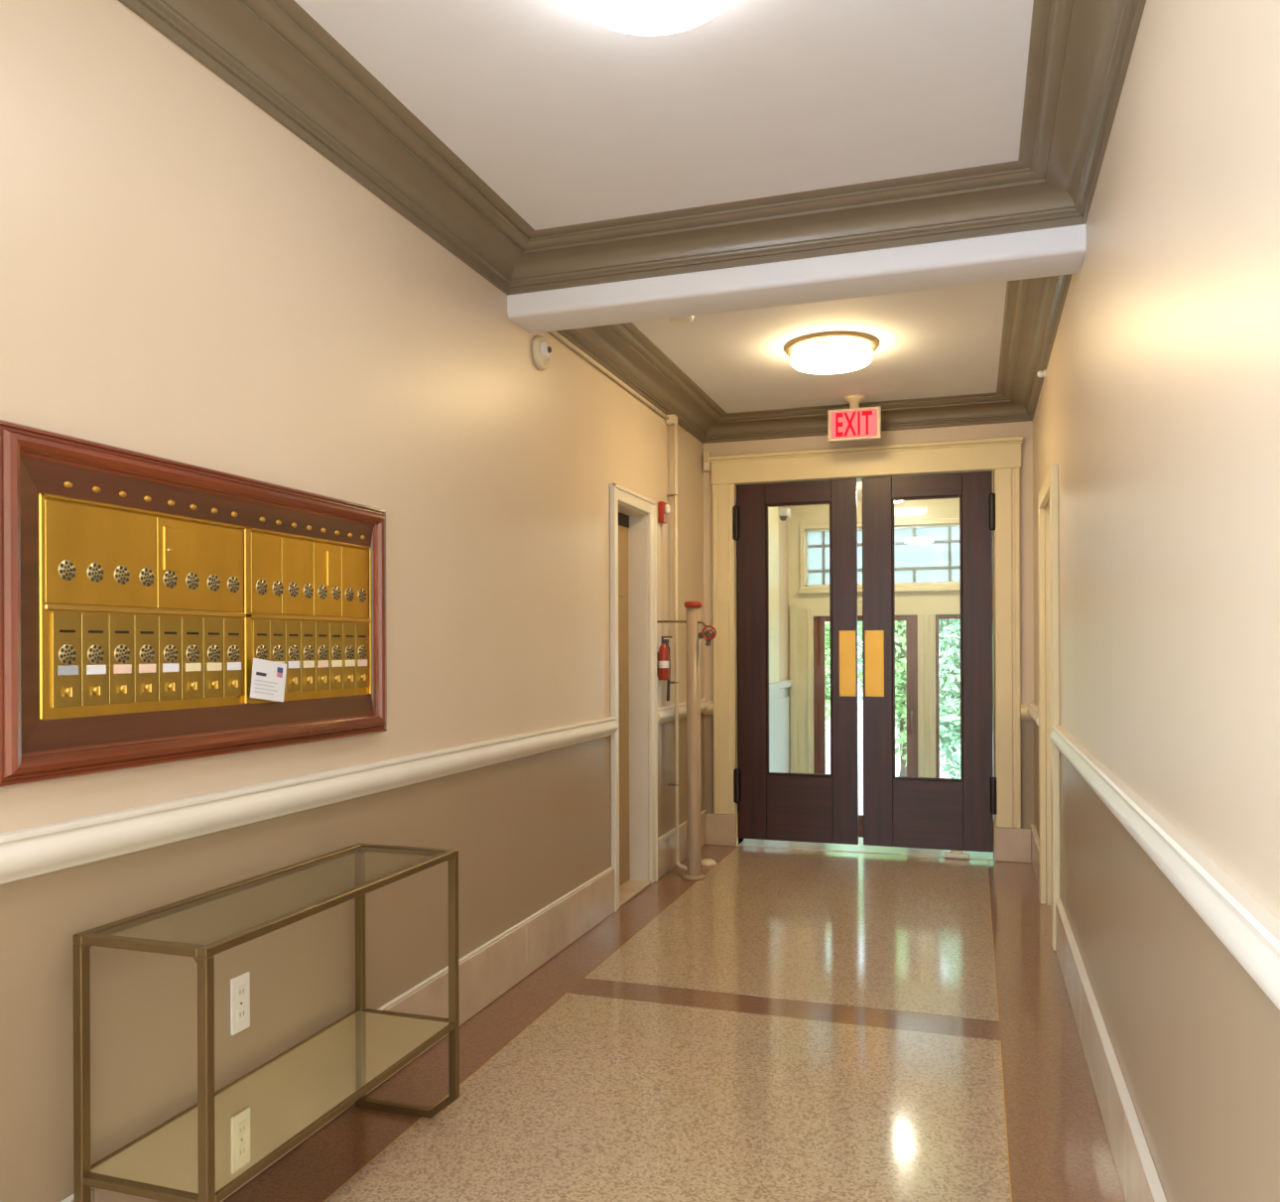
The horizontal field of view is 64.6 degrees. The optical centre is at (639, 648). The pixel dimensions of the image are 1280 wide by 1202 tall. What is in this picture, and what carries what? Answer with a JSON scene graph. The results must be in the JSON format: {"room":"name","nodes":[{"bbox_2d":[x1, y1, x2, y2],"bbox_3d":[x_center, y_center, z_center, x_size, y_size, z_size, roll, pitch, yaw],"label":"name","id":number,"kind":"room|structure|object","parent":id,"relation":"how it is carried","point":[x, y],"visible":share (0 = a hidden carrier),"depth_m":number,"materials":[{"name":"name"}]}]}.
{"room":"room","nodes":[
{"label":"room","id":0,"kind":"room"},
{"bbox_2d":[0,0,704,1201],"bbox_3d":[-1.298,-0.098,1.985,0.300,2.807,10.166,0,0,18],"label":"wall","id":1,"kind":"structure","parent":0,"point":[185,277],"depth_m":2.64,"materials":[{"name":"beige paint"}]},
{"bbox_2d":[0,419,386,787],"bbox_3d":[-0.969,-0.083,2.438,0.044,0.670,1.288,0,0,18],"label":"mailboxes","id":2,"kind":"object","parent":1,"relation":"attached to","point":[140,592],"visible":1,"depth_m":2.22,"materials":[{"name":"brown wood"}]},
{"bbox_2d":[58,559,76,580],"bbox_3d":[-1.124,-0.153,1.989,0.002,0.041,0.041,0,0,18],"label":"speaker grille","id":3,"kind":"object","parent":2,"relation":"attached to","point":[66,568],"depth_m":1.99,"materials":[{"name":"silver metal"}]},
{"bbox_2d":[58,643,76,664],"bbox_3d":[-1.123,0.012,1.989,0.002,0.041,0.041,0,0,18],"label":"speaker grille","id":4,"kind":"object","parent":2,"relation":"attached to","point":[66,652],"depth_m":1.99,"materials":[{"name":"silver metal"}]},
{"bbox_2d":[86,562,104,582],"bbox_3d":[-1.103,-0.153,2.053,0.002,0.041,0.041,0,0,18],"label":"speaker grille","id":5,"kind":"object","parent":2,"relation":"attached to","point":[94,571],"depth_m":2.05,"materials":[{"name":"silver metal"}]},
{"bbox_2d":[87,643,104,663],"bbox_3d":[-1.103,0.012,2.053,0.002,0.041,0.041,0,0,18],"label":"speaker grille","id":6,"kind":"object","parent":2,"relation":"attached to","point":[95,652],"depth_m":2.05,"materials":[{"name":"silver metal"}]},
{"bbox_2d":[114,565,129,584],"bbox_3d":[-1.082,-0.153,2.117,0.002,0.041,0.041,0,0,18],"label":"speaker grille","id":7,"kind":"object","parent":2,"relation":"attached to","point":[121,573],"depth_m":2.12,"materials":[{"name":"silver metal"}]},
{"bbox_2d":[114,643,129,663],"bbox_3d":[-1.082,0.011,2.117,0.002,0.041,0.041,0,0,18],"label":"speaker grille","id":8,"kind":"object","parent":2,"relation":"attached to","point":[121,651],"depth_m":2.12,"materials":[{"name":"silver metal"}]},
{"bbox_2d":[138,567,154,586],"bbox_3d":[-1.061,-0.154,2.181,0.002,0.041,0.041,0,0,18],"label":"speaker grille","id":9,"kind":"object","parent":2,"relation":"attached to","point":[146,575],"depth_m":2.18,"materials":[{"name":"silver metal"}]},
{"bbox_2d":[139,643,154,662],"bbox_3d":[-1.061,0.011,2.181,0.002,0.041,0.041,0,0,18],"label":"speaker grille","id":10,"kind":"object","parent":2,"relation":"attached to","point":[147,651],"depth_m":2.18,"materials":[{"name":"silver metal"}]},
{"bbox_2d":[163,570,177,588],"bbox_3d":[-1.040,-0.154,2.245,0.002,0.041,0.041,0,0,18],"label":"speaker grille","id":11,"kind":"object","parent":2,"relation":"attached to","point":[170,576],"depth_m":2.24,"materials":[{"name":"silver metal"}]},
{"bbox_2d":[163,643,177,662],"bbox_3d":[-1.040,0.011,2.245,0.002,0.041,0.041,0,0,18],"label":"speaker grille","id":12,"kind":"object","parent":2,"relation":"attached to","point":[170,650],"depth_m":2.24,"materials":[{"name":"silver metal"}]},
{"bbox_2d":[185,571,199,590],"bbox_3d":[-1.019,-0.154,2.309,0.002,0.041,0.041,0,0,18],"label":"speaker grille","id":13,"kind":"object","parent":2,"relation":"attached to","point":[192,577],"depth_m":2.31,"materials":[{"name":"silver metal"}]},
{"bbox_2d":[185,643,199,662],"bbox_3d":[-1.019,0.011,2.309,0.002,0.041,0.041,0,0,18],"label":"speaker grille","id":14,"kind":"object","parent":2,"relation":"attached to","point":[192,650],"depth_m":2.31,"materials":[{"name":"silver metal"}]},
{"bbox_2d":[207,574,220,591],"bbox_3d":[-0.999,-0.154,2.373,0.002,0.041,0.041,0,0,18],"label":"speaker grille","id":15,"kind":"object","parent":2,"relation":"attached to","point":[213,580],"depth_m":2.37,"materials":[{"name":"silver metal"}]},
{"bbox_2d":[207,643,220,661],"bbox_3d":[-0.998,0.011,2.373,0.002,0.041,0.041,0,0,18],"label":"speaker grille","id":16,"kind":"object","parent":2,"relation":"attached to","point":[213,650],"depth_m":2.37,"materials":[{"name":"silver metal"}]},
{"bbox_2d":[227,575,239,593],"bbox_3d":[-0.978,-0.154,2.437,0.002,0.041,0.041,0,0,18],"label":"speaker grille","id":17,"kind":"object","parent":2,"relation":"attached to","point":[232,580],"depth_m":2.44,"materials":[{"name":"silver metal"}]},
{"bbox_2d":[227,644,240,661],"bbox_3d":[-0.977,0.011,2.437,0.002,0.041,0.041,0,0,18],"label":"speaker grille","id":18,"kind":"object","parent":2,"relation":"attached to","point":[233,651],"depth_m":2.44,"materials":[{"name":"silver metal"}]},
{"bbox_2d":[256,578,266,595],"bbox_3d":[-0.946,-0.154,2.534,0.002,0.041,0.041,0,0,18],"label":"speaker grille","id":19,"kind":"object","parent":2,"relation":"attached to","point":[261,583],"depth_m":2.53,"materials":[{"name":"silver metal"}]},
{"bbox_2d":[256,644,267,659],"bbox_3d":[-0.945,0.011,2.534,0.002,0.041,0.041,0,0,18],"label":"speaker grille","id":20,"kind":"object","parent":2,"relation":"attached to","point":[261,650],"depth_m":2.53,"materials":[{"name":"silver metal"}]},
{"bbox_2d":[250,657,286,701],"bbox_3d":[-0.929,0.079,2.536,0.002,0.115,0.140,0,0,18],"label":"card","id":21,"kind":"object","parent":2,"relation":"attached to","point":[268,679],"visible":1,"depth_m":2.53,"materials":[{"name":"white paper"}]},
{"bbox_2d":[272,580,282,596],"bbox_3d":[-0.926,-0.154,2.593,0.002,0.041,0.041,0,0,18],"label":"speaker grille","id":22,"kind":"object","parent":2,"relation":"attached to","point":[277,584],"depth_m":2.59,"materials":[{"name":"silver metal"}]},
{"bbox_2d":[272,644,283,660],"bbox_3d":[-0.926,0.011,2.593,0.002,0.041,0.041,0,0,18],"label":"speaker grille","id":23,"kind":"object","parent":2,"relation":"attached to","point":[278,650],"depth_m":2.59,"materials":[{"name":"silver metal"}]},
{"bbox_2d":[288,581,298,597],"bbox_3d":[-0.907,-0.154,2.653,0.002,0.041,0.041,0,0,18],"label":"speaker grille","id":24,"kind":"object","parent":2,"relation":"attached to","point":[293,585],"depth_m":2.65,"materials":[{"name":"silver metal"}]},
{"bbox_2d":[288,644,298,659],"bbox_3d":[-0.906,0.011,2.653,0.002,0.041,0.041,0,0,18],"label":"speaker grille","id":25,"kind":"object","parent":2,"relation":"attached to","point":[293,649],"depth_m":2.65,"materials":[{"name":"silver metal"}]},
{"bbox_2d":[303,583,313,598],"bbox_3d":[-0.887,-0.154,2.712,0.002,0.041,0.041,0,0,18],"label":"speaker grille","id":26,"kind":"object","parent":2,"relation":"attached to","point":[308,587],"depth_m":2.71,"materials":[{"name":"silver metal"}]},
{"bbox_2d":[303,644,313,659],"bbox_3d":[-0.887,0.011,2.712,0.002,0.041,0.041,0,0,18],"label":"speaker grille","id":27,"kind":"object","parent":2,"relation":"attached to","point":[308,649],"depth_m":2.71,"materials":[{"name":"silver metal"}]},
{"bbox_2d":[317,584,327,599],"bbox_3d":[-0.868,-0.154,2.772,0.002,0.041,0.041,0,0,18],"label":"speaker grille","id":28,"kind":"object","parent":2,"relation":"attached to","point":[321,588],"depth_m":2.77,"materials":[{"name":"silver metal"}]},
{"bbox_2d":[318,644,327,659],"bbox_3d":[-0.867,0.011,2.772,0.002,0.041,0.041,0,0,18],"label":"speaker grille","id":29,"kind":"object","parent":2,"relation":"attached to","point":[322,649],"depth_m":2.77,"materials":[{"name":"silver metal"}]},
{"bbox_2d":[331,586,340,600],"bbox_3d":[-0.848,-0.154,2.831,0.002,0.041,0.041,0,0,18],"label":"speaker grille","id":30,"kind":"object","parent":2,"relation":"attached to","point":[335,590],"depth_m":2.83,"materials":[{"name":"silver metal"}]},
{"bbox_2d":[331,644,341,659],"bbox_3d":[-0.848,0.011,2.831,0.002,0.041,0.041,0,0,18],"label":"speaker grille","id":31,"kind":"object","parent":2,"relation":"attached to","point":[335,649],"depth_m":2.83,"materials":[{"name":"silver metal"}]},
{"bbox_2d":[345,587,353,601],"bbox_3d":[-0.829,-0.155,2.891,0.002,0.041,0.041,0,0,18],"label":"speaker grille","id":32,"kind":"object","parent":2,"relation":"attached to","point":[348,590],"depth_m":2.89,"materials":[{"name":"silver metal"}]},
{"bbox_2d":[345,644,354,658],"bbox_3d":[-0.828,0.010,2.891,0.002,0.041,0.041,0,0,18],"label":"speaker grille","id":33,"kind":"object","parent":2,"relation":"attached to","point":[349,649],"depth_m":2.89,"materials":[{"name":"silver metal"}]},
{"bbox_2d":[357,588,366,602],"bbox_3d":[-0.809,-0.155,2.950,0.002,0.041,0.041,0,0,18],"label":"speaker grille","id":34,"kind":"object","parent":2,"relation":"attached to","point":[361,592],"depth_m":2.95,"materials":[{"name":"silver metal"}]},
{"bbox_2d":[358,644,366,658],"bbox_3d":[-0.809,0.010,2.950,0.002,0.041,0.041,0,0,18],"label":"speaker grille","id":35,"kind":"object","parent":2,"relation":"attached to","point":[361,648],"depth_m":2.95,"materials":[{"name":"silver metal"}]},
{"bbox_2d":[230,971,250,1034],"bbox_3d":[-0.974,0.864,2.469,0.008,0.136,0.065,0,0,18],"label":"wall outlet","id":36,"kind":"object","parent":1,"relation":"attached to","point":[240,984],"visible":1,"depth_m":2.46,"materials":[{"name":"white plastic"}]},
{"bbox_2d":[236,983,246,1001],"bbox_3d":[-0.972,0.837,2.469,0.003,0.034,0.033,0,0,18],"label":"socket","id":37,"kind":"object","parent":36,"relation":"attached to","point":[240,987],"depth_m":2.47,"materials":[{"name":"plastic"}]},
{"bbox_2d":[236,1005,246,1023],"bbox_3d":[-0.971,0.891,2.469,0.003,0.034,0.033,0,0,18],"label":"socket","id":38,"kind":"object","parent":36,"relation":"attached to","point":[240,1009],"depth_m":2.47,"materials":[{"name":"plastic"}]},
{"bbox_2d":[0,716,618,885],"bbox_3d":[-0.975,0.386,2.417,0.041,0.094,5.445,0,0,18],"label":"trim","id":39,"kind":"structure","parent":1,"relation":"attached to","point":[33,851],"depth_m":2.43,"materials":[{"name":"white paint"}]},
{"bbox_2d":[60,809,707,1201],"bbox_3d":[-1.141,1.193,1.936,0.020,0.223,10.166,0,0,18],"label":"baseboard","id":40,"kind":"structure","parent":1,"relation":"attached to","point":[493,967],"depth_m":3.90,"materials":[{"name":"beige wood"}]},
{"bbox_2d":[531,335,551,370],"bbox_3d":[-0.393,-1.223,4.189,0.058,0.140,0.140,0,0,18],"label":"fire alarm","id":41,"kind":"object","parent":1,"relation":"attached to","point":[541,349],"visible":1,"depth_m":4.16,"materials":[{"name":"beige plastic"}]},
{"bbox_2d":[549,330,687,870],"bbox_3d":[-0.051,-0.045,5.039,0.167,2.646,1.945,0,0,18],"label":"conduit","id":42,"kind":"object","parent":1,"relation":"attached to","point":[671,420],"visible":0.95,"depth_m":5.94,"materials":[{"name":"beige plastic"}]},
{"bbox_2d":[118,0,1146,295],"bbox_3d":[-0.651,-1.434,0.192,2.057,0.140,7.164,0,0,18],"label":"trim","id":43,"kind":"structure","parent":1,"relation":"attached to","point":[274,54],"depth_m":3.15,"materials":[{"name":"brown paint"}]},
{"bbox_2d":[609,482,657,911],"bbox_3d":[-0.077,0.240,5.358,0.138,2.120,0.705,0,0,18],"label":"trim","id":44,"kind":"structure","parent":1,"relation":"attached to","point":[642,550],"depth_m":5.60,"materials":[{"name":"white paint"}]},
{"bbox_2d":[618,512,651,906],"bbox_3d":[-0.103,0.282,5.361,0.168,2.037,0.545,0,0,18],"label":"door","id":45,"kind":"structure","parent":1,"relation":"in","point":[628,888],"depth_m":5.52,"materials":[{"name":"metal"}]},
{"bbox_2d":[657,501,670,523],"bbox_3d":[0.144,-0.781,5.816,0.062,0.120,0.075,0,0,18],"label":"fire alarm","id":46,"kind":"object","parent":1,"relation":"attached to","point":[664,508],"visible":1,"depth_m":5.79,"materials":[{"name":"red plastic"}]},
{"bbox_2d":[656,636,672,700],"bbox_3d":[0.137,0.115,5.754,0.087,0.370,0.070,0,0,-13],"label":"fire extinguisher","id":47,"kind":"object","parent":1,"relation":"attached to","point":[663,656],"visible":1,"depth_m":5.73,"materials":[{"name":"red metal"}]},
{"bbox_2d":[657,698,708,723],"bbox_3d":[0.270,0.381,6.218,0.041,0.094,1.146,0,0,18],"label":"trim","id":48,"kind":"structure","parent":1,"relation":"attached to","point":[666,713],"depth_m":5.96,"materials":[{"name":"white paint"}]},
{"bbox_2d":[703,452,711,472],"bbox_3d":[0.446,-1.239,6.732,0.046,0.125,0.056,0,0,18],"label":"sensor","id":49,"kind":"object","parent":1,"relation":"attached to","point":[706,464],"visible":1,"depth_m":6.71,"materials":[{"name":"beige plastic"}]},
{"bbox_2d":[507,224,1085,333],"bbox_3d":[0.501,-1.397,3.708,2.057,0.224,0.236,0,0,18],"label":"beam","id":50,"kind":"structure","parent":1,"relation":"attached to","point":[1056,251],"depth_m":3.61,"materials":[{"name":"white paint"}]},
{"bbox_2d":[556,273,1072,443],"bbox_3d":[0.968,-1.441,5.135,2.057,0.140,2.766,0,0,18],"label":"trim","id":51,"kind":"structure","parent":1,"relation":"attached to","point":[1033,308],"depth_m":5.69,"materials":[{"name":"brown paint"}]},
{"bbox_2d":[294,0,1033,412],"bbox_3d":[-0.190,-1.581,1.600,2.657,0.150,10.526,0,0,18],"label":"ceiling","id":52,"kind":"structure","parent":0,"point":[570,118],"depth_m":2.88,"materials":[{"name":"white paint"}]},
{"bbox_2d":[567,0,732,35],"bbox_3d":[0.022,-1.453,2.153,0.460,0.108,0.460,0,0,18],"label":"ceiling light","id":53,"kind":"object","parent":52,"relation":"attached to","point":[634,17],"visible":1,"depth_m":2.24,"materials":[{"name":"white glass"}]},
{"bbox_2d":[669,315,696,324],"bbox_3d":[0.186,-1.481,4.525,0.136,0.054,0.136,0,0,18],"label":"smoke detector","id":54,"kind":"object","parent":52,"relation":"attached to","point":[683,320],"visible":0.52,"depth_m":4.50,"materials":[{"name":"white plastic"}]},
{"bbox_2d":[784,331,878,374],"bbox_3d":[0.954,-1.457,5.052,0.460,0.108,0.460,0,0,18],"label":"ceiling light","id":55,"kind":"object","parent":52,"relation":"attached to","point":[826,352],"visible":1,"depth_m":4.92,"materials":[{"name":"white glass"}]},
{"bbox_2d":[827,394,881,442],"bbox_3d":[1.290,-1.382,6.100,0.310,0.260,0.124,0,0,18],"label":"exit sign","id":56,"kind":"object","parent":52,"relation":"hanging from","point":[855,423],"visible":1,"depth_m":6.08,"materials":[{"name":"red plastic"}]},
{"bbox_2d":[222,843,1125,1201],"bbox_3d":[-0.208,1.400,1.509,2.657,0.201,10.336,0,0,18],"label":"floor","id":57,"kind":"structure","parent":0,"point":[778,1024],"depth_m":3.14,"materials":[{"name":"brown stone"}]},
{"bbox_2d":[72,843,459,1201],"bbox_3d":[-0.804,0.930,2.392,0.320,0.746,0.973,0,0,18],"label":"console table","id":58,"kind":"object","parent":57,"relation":"on","point":[207,1150],"visible":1,"depth_m":2.22,"materials":[{"name":"gold metal"}]},
{"bbox_2d":[90,1011,450,1193],"bbox_3d":[-0.804,1.033,2.392,0.296,0.007,0.929,0,0,18],"label":"shelf","id":59,"kind":"object","parent":58,"relation":"attached to","point":[266,1111],"depth_m":2.29,"materials":[{"name":"clear glass"}]},
{"bbox_2d":[656,601,716,880],"bbox_3d":[0.269,0.515,5.736,0.354,1.567,0.130,0,0,13],"label":"standpipe","id":60,"kind":"object","parent":57,"relation":"on","point":[694,634],"visible":0.99,"depth_m":5.70,"materials":[{"name":"beige metal"}]},
{"bbox_2d":[701,858,716,865],"bbox_3d":[0.406,1.285,6.109,0.110,0.025,0.110,0,0,18],"label":"flange","id":61,"kind":"object","parent":57,"relation":"on","point":[705,861],"visible":0.8,"depth_m":6.07,"materials":[{"name":"beige plastic"}]},
{"bbox_2d":[737,839,994,860],"bbox_3d":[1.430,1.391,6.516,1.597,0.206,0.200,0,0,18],"label":"threshold","id":62,"kind":"object","parent":57,"relation":"on","point":[748,842],"visible":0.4,"depth_m":6.51,"materials":[{"name":"metal"}]},
{"bbox_2d":[943,849,969,858],"bbox_3d":[1.947,1.263,6.231,0.148,0.043,0.044,0,0,18],"label":"door stop","id":63,"kind":"object","parent":57,"relation":"on","point":[954,853],"visible":1,"depth_m":6.21,"materials":[{"name":"white plastic"}]},
{"bbox_2d":[778,506,788,698],"bbox_3d":[0.879,0.316,7.934,0.200,3.160,2.174,0,0,18],"label":"wall","id":64,"kind":"structure","parent":0,"point":[783,525],"depth_m":8.70,"materials":[{"name":"beige paint"}]},
{"bbox_2d":[768,506,779,771],"bbox_3d":[1.015,0.316,7.965,0.040,2.960,0.670,0,0,18],"label":"trim","id":65,"kind":"structure","parent":64,"relation":"attached to","point":[774,728],"depth_m":8.06,"materials":[{"name":"beige paint"}]},
{"bbox_2d":[778,695,789,772],"bbox_3d":[0.992,0.796,7.932,0.012,0.760,2.040,0,0,18],"label":"trim","id":66,"kind":"structure","parent":64,"relation":"attached to","point":[784,703],"depth_m":8.65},
{"bbox_2d":[778,507,790,520],"bbox_3d":[1.209,-1.121,8.494,0.090,0.108,0.140,0,0,18],"label":"sensor","id":67,"kind":"object","parent":64,"relation":"attached to","point":[784,512],"visible":0.92,"depth_m":8.43,"materials":[{"name":"white plastic"}]},
{"bbox_2d":[778,679,791,688],"bbox_3d":[0.991,0.306,7.897,0.035,0.060,2.174,0,0,18],"label":"trim","id":68,"kind":"structure","parent":64,"relation":"attached to","point":[788,683],"depth_m":8.57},
{"bbox_2d":[743,837,993,853],"bbox_3d":[1.995,1.592,7.702,2.055,0.600,2.424,0,0,18],"label":"floor","id":69,"kind":"structure","parent":0,"point":[860,839],"depth_m":6.67,"materials":[{"name":"stone"}]},
{"bbox_2d":[703,420,1034,854],"bbox_3d":[1.429,-0.109,6.525,2.657,2.807,0.160,0,0,18],"label":"wall","id":70,"kind":"structure","parent":0,"point":[1014,429],"depth_m":6.26,"materials":[{"name":"beige paint"}]},
{"bbox_2d":[703,700,713,714],"bbox_3d":[0.459,0.392,6.738,0.078,0.094,0.041,0,0,18],"label":"trim","id":71,"kind":"structure","parent":70,"relation":"attached to","point":[709,710],"depth_m":6.72,"materials":[{"name":"beige paint"}]},
{"bbox_2d":[732,478,858,844],"bbox_3d":[1.002,0.084,6.577,0.800,2.331,0.076,0,0,18],"label":"door","id":72,"kind":"structure","parent":70,"relation":"in","point":[775,806],"depth_m":6.58,"materials":[{"name":"brown wood"}]},
{"bbox_2d":[708,435,1023,860],"bbox_3d":[1.418,0.009,6.497,1.957,2.570,0.220,0,0,18],"label":"trim","id":73,"kind":"structure","parent":70,"relation":"attached to","point":[1001,456],"depth_m":6.34,"materials":[{"name":"beige paint"}]},
{"bbox_2d":[705,812,1031,863],"bbox_3d":[1.401,1.192,6.426,2.017,0.205,0.050,0,0,18],"label":"baseboard","id":74,"kind":"structure","parent":70,"relation":"attached to","point":[1012,844],"depth_m":6.14,"materials":[{"name":"beige stone"}]},
{"bbox_2d":[862,471,996,852],"bbox_3d":[1.798,0.081,6.316,0.806,2.331,0.076,0,0,18],"label":"door","id":75,"kind":"structure","parent":70,"relation":"in","point":[957,814],"depth_m":6.30,"materials":[{"name":"brown wood"}]},
{"bbox_2d":[1021,704,1032,719],"bbox_3d":[2.338,0.384,6.122,0.082,0.094,0.041,0,0,18],"label":"trim","id":76,"kind":"structure","parent":70,"relation":"attached to","point":[1024,714],"depth_m":6.12,"materials":[{"name":"beige paint"}]},
{"bbox_2d":[787,498,960,777],"bbox_3d":[2.310,0.260,8.683,2.455,3.060,0.140,0,0,18],"label":"wall","id":77,"kind":"structure","parent":0,"point":[935,602],"depth_m":8.65,"materials":[{"name":"beige paint"}]},
{"bbox_2d":[813,614,917,837],"bbox_3d":[1.943,0.748,8.741,0.882,2.068,0.109,0,0,18],"label":"door","id":78,"kind":"structure","parent":77,"relation":"in","point":[912,619],"depth_m":8.76,"materials":[{"name":"red wood"}]},
{"bbox_2d":[789,517,959,777],"bbox_3d":[2.236,0.351,8.607,1.930,2.880,0.050,0,0,18],"label":"trim","id":79,"kind":"structure","parent":77,"relation":"attached to","point":[926,586],"depth_m":8.86,"materials":[{"name":"beige paint"}]},
{"bbox_2d":[804,522,959,586],"bbox_3d":[2.292,-0.797,8.666,1.750,0.505,0.040,0,0,18],"label":"window","id":80,"kind":"structure","parent":77,"relation":"in","point":[923,554],"depth_m":8.65,"materials":[{"name":"clear glass"}]},
{"bbox_2d":[935,614,960,777],"bbox_3d":[2.790,0.744,8.497,0.591,2.068,0.045,0,0,18],"label":"window","id":81,"kind":"structure","parent":77,"relation":"in","point":[938,616],"depth_m":8.56,"materials":[{"name":"red wood"}]},
{"bbox_2d":[857,474,992,501],"bbox_3d":[1.974,-1.468,7.678,2.455,0.400,2.374,0,0,18],"label":"ceiling","id":82,"kind":"structure","parent":0,"point":[859,484],"depth_m":8.19,"materials":[{"name":"beige paint"}]},
{"bbox_2d":[1032,0,1279,1201],"bbox_3d":[0.942,-0.107,1.252,0.300,2.807,10.166,0,0,18],"label":"wall","id":83,"kind":"structure","parent":0,"point":[1157,411],"depth_m":1.80,"materials":[{"name":"beige paint"}]},
{"bbox_2d":[1026,702,1038,725],"bbox_3d":[2.213,0.373,5.674,0.041,0.094,0.971,0,0,18],"label":"trim","id":84,"kind":"structure","parent":83,"relation":"attached to","point":[1033,709],"depth_m":5.62,"materials":[{"name":"white paint"}]},
{"bbox_2d":[1036,370,1046,378],"bbox_3d":[1.990,-1.360,5.018,0.042,0.040,0.040,0,0,18],"label":"sensor","id":85,"kind":"object","parent":83,"relation":"attached to","point":[1041,373],"visible":1,"depth_m":5.01,"materials":[{"name":"white plastic"}]},
{"bbox_2d":[1037,464,1060,950],"bbox_3d":[1.974,0.252,4.752,0.140,2.080,0.930,0,0,18],"label":"trim","id":86,"kind":"structure","parent":83,"relation":"attached to","point":[1048,513],"depth_m":5.10,"materials":[{"name":"beige paint"}]},
{"bbox_2d":[1030,823,1167,1201],"bbox_3d":[0.794,1.183,1.302,0.022,0.228,10.166,0,0,18],"label":"baseboard","id":87,"kind":"structure","parent":83,"relation":"attached to","point":[1139,1179],"depth_m":2.70,"materials":[{"name":"beige wood"}]},
{"bbox_2d":[1049,725,1279,1010],"bbox_3d":[0.486,0.380,0.402,0.041,0.094,8.265,0,0,18],"label":"trim","id":88,"kind":"structure","parent":83,"relation":"attached to","point":[1248,930],"depth_m":1.55,"materials":[{"name":"white paint"}]},
{"label":"outside","id":89,"kind":"structure","parent":0,"visible":0},
{"bbox_2d":[825,703,993,814],"bbox_3d":[6.705,1.897,20.451,28.000,0.150,24.960,0,0,18],"label":"ground","id":90,"kind":"structure","parent":89,"point":[859,705],"depth_m":16.82,"materials":[{"name":"white"}]},
{"bbox_2d":[825,621,858,745],"bbox_3d":[2.059,0.197,12.593,1.273,3.361,1.214,0,0,18],"label":"shrub","id":91,"kind":"object","parent":90,"relation":"on","point":[828,665],"visible":0.03,"depth_m":12.34,"materials":[{"name":"green plant"}]},
{"bbox_2d":[857,621,897,727],"bbox_3d":[3.924,-0.316,16.180,1.789,4.370,1.899,0,0,-24],"label":"shrub","id":92,"kind":"object","parent":90,"relation":"on","point":[859,666],"visible":0.02,"depth_m":16.16,"materials":[{"name":"green plant"}]},
{"bbox_2d":[857,620,906,776],"bbox_3d":[3.287,-0.077,12.819,1.296,3.902,1.248,0,0,18],"label":"shrub","id":93,"kind":"object","parent":90,"relation":"on","point":[900,625],"visible":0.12,"depth_m":12.57,"materials":[{"name":"green plant"}]},
{"bbox_2d":[938,619,993,777],"bbox_3d":[3.509,0.268,11.060,0.978,3.211,1.028,0,0,18],"label":"shrub","id":94,"kind":"object","parent":90,"relation":"on","point":[949,629],"visible":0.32,"depth_m":10.87,"materials":[{"name":"green plant"}]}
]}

